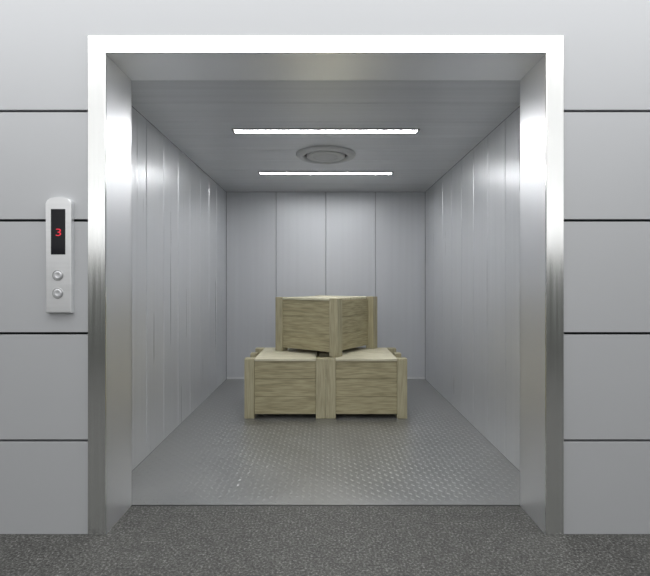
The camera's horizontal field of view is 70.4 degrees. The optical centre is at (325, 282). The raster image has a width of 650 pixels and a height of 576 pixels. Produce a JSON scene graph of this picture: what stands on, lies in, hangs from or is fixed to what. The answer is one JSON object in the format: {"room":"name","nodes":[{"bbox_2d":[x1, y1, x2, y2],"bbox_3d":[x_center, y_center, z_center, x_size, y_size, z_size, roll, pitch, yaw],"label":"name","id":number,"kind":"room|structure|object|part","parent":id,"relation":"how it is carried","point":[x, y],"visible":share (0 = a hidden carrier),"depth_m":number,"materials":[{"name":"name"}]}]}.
{"room":"elevator lobby","nodes":[
{"label":"elevator lobby","id":0,"kind":"room"},
{"bbox_2d":[132,107,225,469],"bbox_3d":[-1.258,0.041,4.118,0.040,2.333,3.240,0,0,0],"label":"wall","id":1,"kind":"structure","parent":0,"point":[179,212],"depth_m":3.70,"materials":[{"name":"metal"}]},
{"bbox_2d":[0,0,649,533],"bbox_3d":[0.000,-0.368,2.351,10.800,3.150,0.278,0,0,0],"label":"wall","id":2,"kind":"structure","parent":0,"point":[44,43],"depth_m":2.21,"materials":[{"name":"grey metal"}]},
{"bbox_2d":[46,197,73,312],"bbox_3d":[-1.269,-0.131,2.197,0.122,0.550,0.029,0,0,0],"label":"panel","id":3,"kind":"object","parent":2,"relation":"attached to","point":[59,210],"visible":1,"depth_m":2.19,"materials":[{"name":"metal"}]},
{"bbox_2d":[88,36,563,534],"bbox_3d":[0.000,0.014,2.349,2.472,2.386,0.298,0,0,0],"label":"door frame","id":4,"kind":"structure","parent":2,"relation":"in","point":[114,62],"depth_m":2.23,"materials":[{"name":"metal"}]},
{"bbox_2d":[0,380,649,575],"bbox_3d":[0.000,1.256,0.719,10.800,0.101,10.038,0,0,0],"label":"floor","id":5,"kind":"structure","parent":0,"point":[146,540],"depth_m":2.43,"materials":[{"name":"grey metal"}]},
{"bbox_2d":[244,347,325,418],"bbox_3d":[-0.360,0.940,4.437,0.720,0.530,0.720,0,0,0],"label":"wooden crate","id":6,"kind":"object","parent":5,"relation":"on","point":[292,380],"visible":0.96,"depth_m":4.09,"materials":[{"name":"brown wood"}]},
{"bbox_3d":[-0.676,0.940,4.121,0.088,0.530,0.088,0,0,0],"label":"corner post","id":7,"kind":"part","parent":6,"relation":"part of","materials":[{"name":"brown wood"}]},
{"bbox_3d":[-0.676,0.940,4.753,0.088,0.530,0.088,0,0,0],"label":"corner post","id":8,"kind":"part","parent":6,"relation":"part of","materials":[{"name":"brown wood"}]},
{"bbox_3d":[-0.360,0.686,4.437,0.543,0.022,0.712,0,0,0],"label":"lid","id":9,"kind":"part","parent":6,"relation":"part of","materials":[{"name":"brown wood"}]},
{"bbox_3d":[-0.360,0.933,4.102,0.543,0.470,0.022,0,0,0],"label":"panel","id":10,"kind":"part","parent":6,"relation":"part of","materials":[{"name":"brown wood"}]},
{"bbox_3d":[-0.044,0.940,4.121,0.088,0.530,0.088,0,0,0],"label":"corner post","id":11,"kind":"part","parent":6,"relation":"part of","materials":[{"name":"brown wood"}]},
{"bbox_2d":[326,347,406,418],"bbox_3d":[0.360,0.940,4.437,0.720,0.530,0.720,0,0,0],"label":"wooden crate","id":12,"kind":"object","parent":5,"relation":"on","point":[361,380],"visible":0.85,"depth_m":4.09,"materials":[{"name":"brown wood"}]},
{"bbox_2d":[275,295,376,356],"bbox_3d":[0.015,0.409,4.668,0.742,0.530,0.742,0,0,35],"label":"wooden crate","id":13,"kind":"object","parent":12,"relation":"on","point":[331,324],"visible":1,"depth_m":4.43,"materials":[{"name":"brown wood"}]},
{"bbox_3d":[-0.441,0.409,4.591,0.088,0.530,0.088,0,0,35],"label":"corner post","id":14,"kind":"part","parent":13,"relation":"part of","materials":[{"name":"brown wood"}]},
{"bbox_3d":[-0.185,0.403,4.386,0.565,0.470,0.022,0,0,35],"label":"panel","id":15,"kind":"part","parent":13,"relation":"part of","materials":[{"name":"brown wood"}]},
{"bbox_3d":[0.015,0.156,4.668,0.565,0.022,0.734,0,0,35],"label":"lid","id":16,"kind":"part","parent":13,"relation":"part of","materials":[{"name":"brown wood"}]},
{"bbox_3d":[0.092,0.409,4.211,0.088,0.530,0.088,0,0,35],"label":"corner post","id":17,"kind":"part","parent":13,"relation":"part of","materials":[{"name":"brown wood"}]},
{"bbox_3d":[0.258,0.403,4.494,0.022,0.470,0.565,0,0,36],"label":"panel","id":18,"kind":"part","parent":13,"relation":"part of","materials":[{"name":"brown wood"}]},
{"bbox_3d":[0.471,0.409,4.744,0.088,0.530,0.088,0,0,35],"label":"corner post","id":19,"kind":"part","parent":13,"relation":"part of","materials":[{"name":"brown wood"}]},
{"bbox_3d":[0.044,0.940,4.121,0.088,0.530,0.088,0,0,0],"label":"corner post","id":20,"kind":"part","parent":12,"relation":"part of","materials":[{"name":"brown wood"}]},
{"bbox_3d":[0.360,0.686,4.437,0.543,0.022,0.712,0,0,0],"label":"lid","id":21,"kind":"part","parent":12,"relation":"part of","materials":[{"name":"brown wood"}]},
{"bbox_3d":[0.360,0.933,4.102,0.543,0.470,0.022,0,0,0],"label":"panel","id":22,"kind":"part","parent":12,"relation":"part of","materials":[{"name":"brown wood"}]},
{"bbox_3d":[0.676,0.940,4.753,0.088,0.530,0.088,0,0,0],"label":"corner post","id":23,"kind":"part","parent":12,"relation":"part of","materials":[{"name":"brown wood"}]},
{"bbox_3d":[0.676,0.940,4.121,0.088,0.530,0.088,0,0,0],"label":"corner post","id":24,"kind":"part","parent":12,"relation":"part of","materials":[{"name":"brown wood"}]},
{"bbox_2d":[226,192,424,378],"bbox_3d":[0.000,0.041,5.758,2.476,2.333,0.040,0,0,0],"label":"wall","id":25,"kind":"structure","parent":0,"point":[279,244],"depth_m":5.74,"materials":[{"name":"metal"}]},
{"bbox_2d":[227,377,424,378],"bbox_3d":[0.000,1.188,5.735,2.462,0.033,0.006,0,0,0],"label":"baseboard","id":26,"kind":"structure","parent":25,"relation":"attached to","point":[227,377],"depth_m":5.73,"materials":[{"name":"metal"}]},
{"bbox_2d":[132,80,519,191],"bbox_3d":[0.000,-1.151,4.118,2.476,0.050,3.239,0,0,0],"label":"ceiling","id":27,"kind":"structure","parent":0,"point":[199,117],"depth_m":3.25,"materials":[{"name":"metal"}]},
{"bbox_2d":[296,146,355,163],"bbox_3d":[0.000,-1.111,4.052,0.524,0.030,0.524,0,0,0],"label":"ceiling vent","id":28,"kind":"object","parent":27,"relation":"in","point":[314,154],"visible":1,"depth_m":3.98,"materials":[{"name":"grey plastic"}]},
{"bbox_3d":[0.000,-1.109,4.052,0.336,0.022,0.336,0,0,0],"label":"plate","id":29,"kind":"part","parent":28,"relation":"part of","materials":[{"name":"grey plastic"}]},
{"bbox_2d":[232,129,419,132],"bbox_3d":[0.000,-1.122,3.417,1.380,0.008,0.078,0,0,0],"label":"recessed light","id":30,"kind":"object","parent":27,"relation":"in","point":[233,130],"visible":1,"depth_m":3.39,"materials":[{"name":"white plastic"}]},
{"bbox_2d":[258,172,393,173],"bbox_3d":[0.000,-1.122,4.730,1.380,0.008,0.078,0,0,0],"label":"recessed light","id":31,"kind":"object","parent":27,"relation":"in","point":[258,172],"visible":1,"depth_m":4.69,"materials":[{"name":"white plastic"}]},
{"bbox_2d":[260,173,390,173],"bbox_3d":[0.000,-1.122,4.730,1.344,0.008,0.050,0,0,0],"label":"diffuser","id":32,"kind":"object","parent":31,"relation":"attached to","point":[260,173],"depth_m":4.73,"materials":[{"name":"white plastic"}]},
{"bbox_2d":[425,107,519,470],"bbox_3d":[1.258,0.041,4.118,0.040,2.333,3.240,0,0,0],"label":"wall","id":33,"kind":"structure","parent":0,"point":[472,212],"depth_m":3.71,"materials":[{"name":"metal"}]}
]}

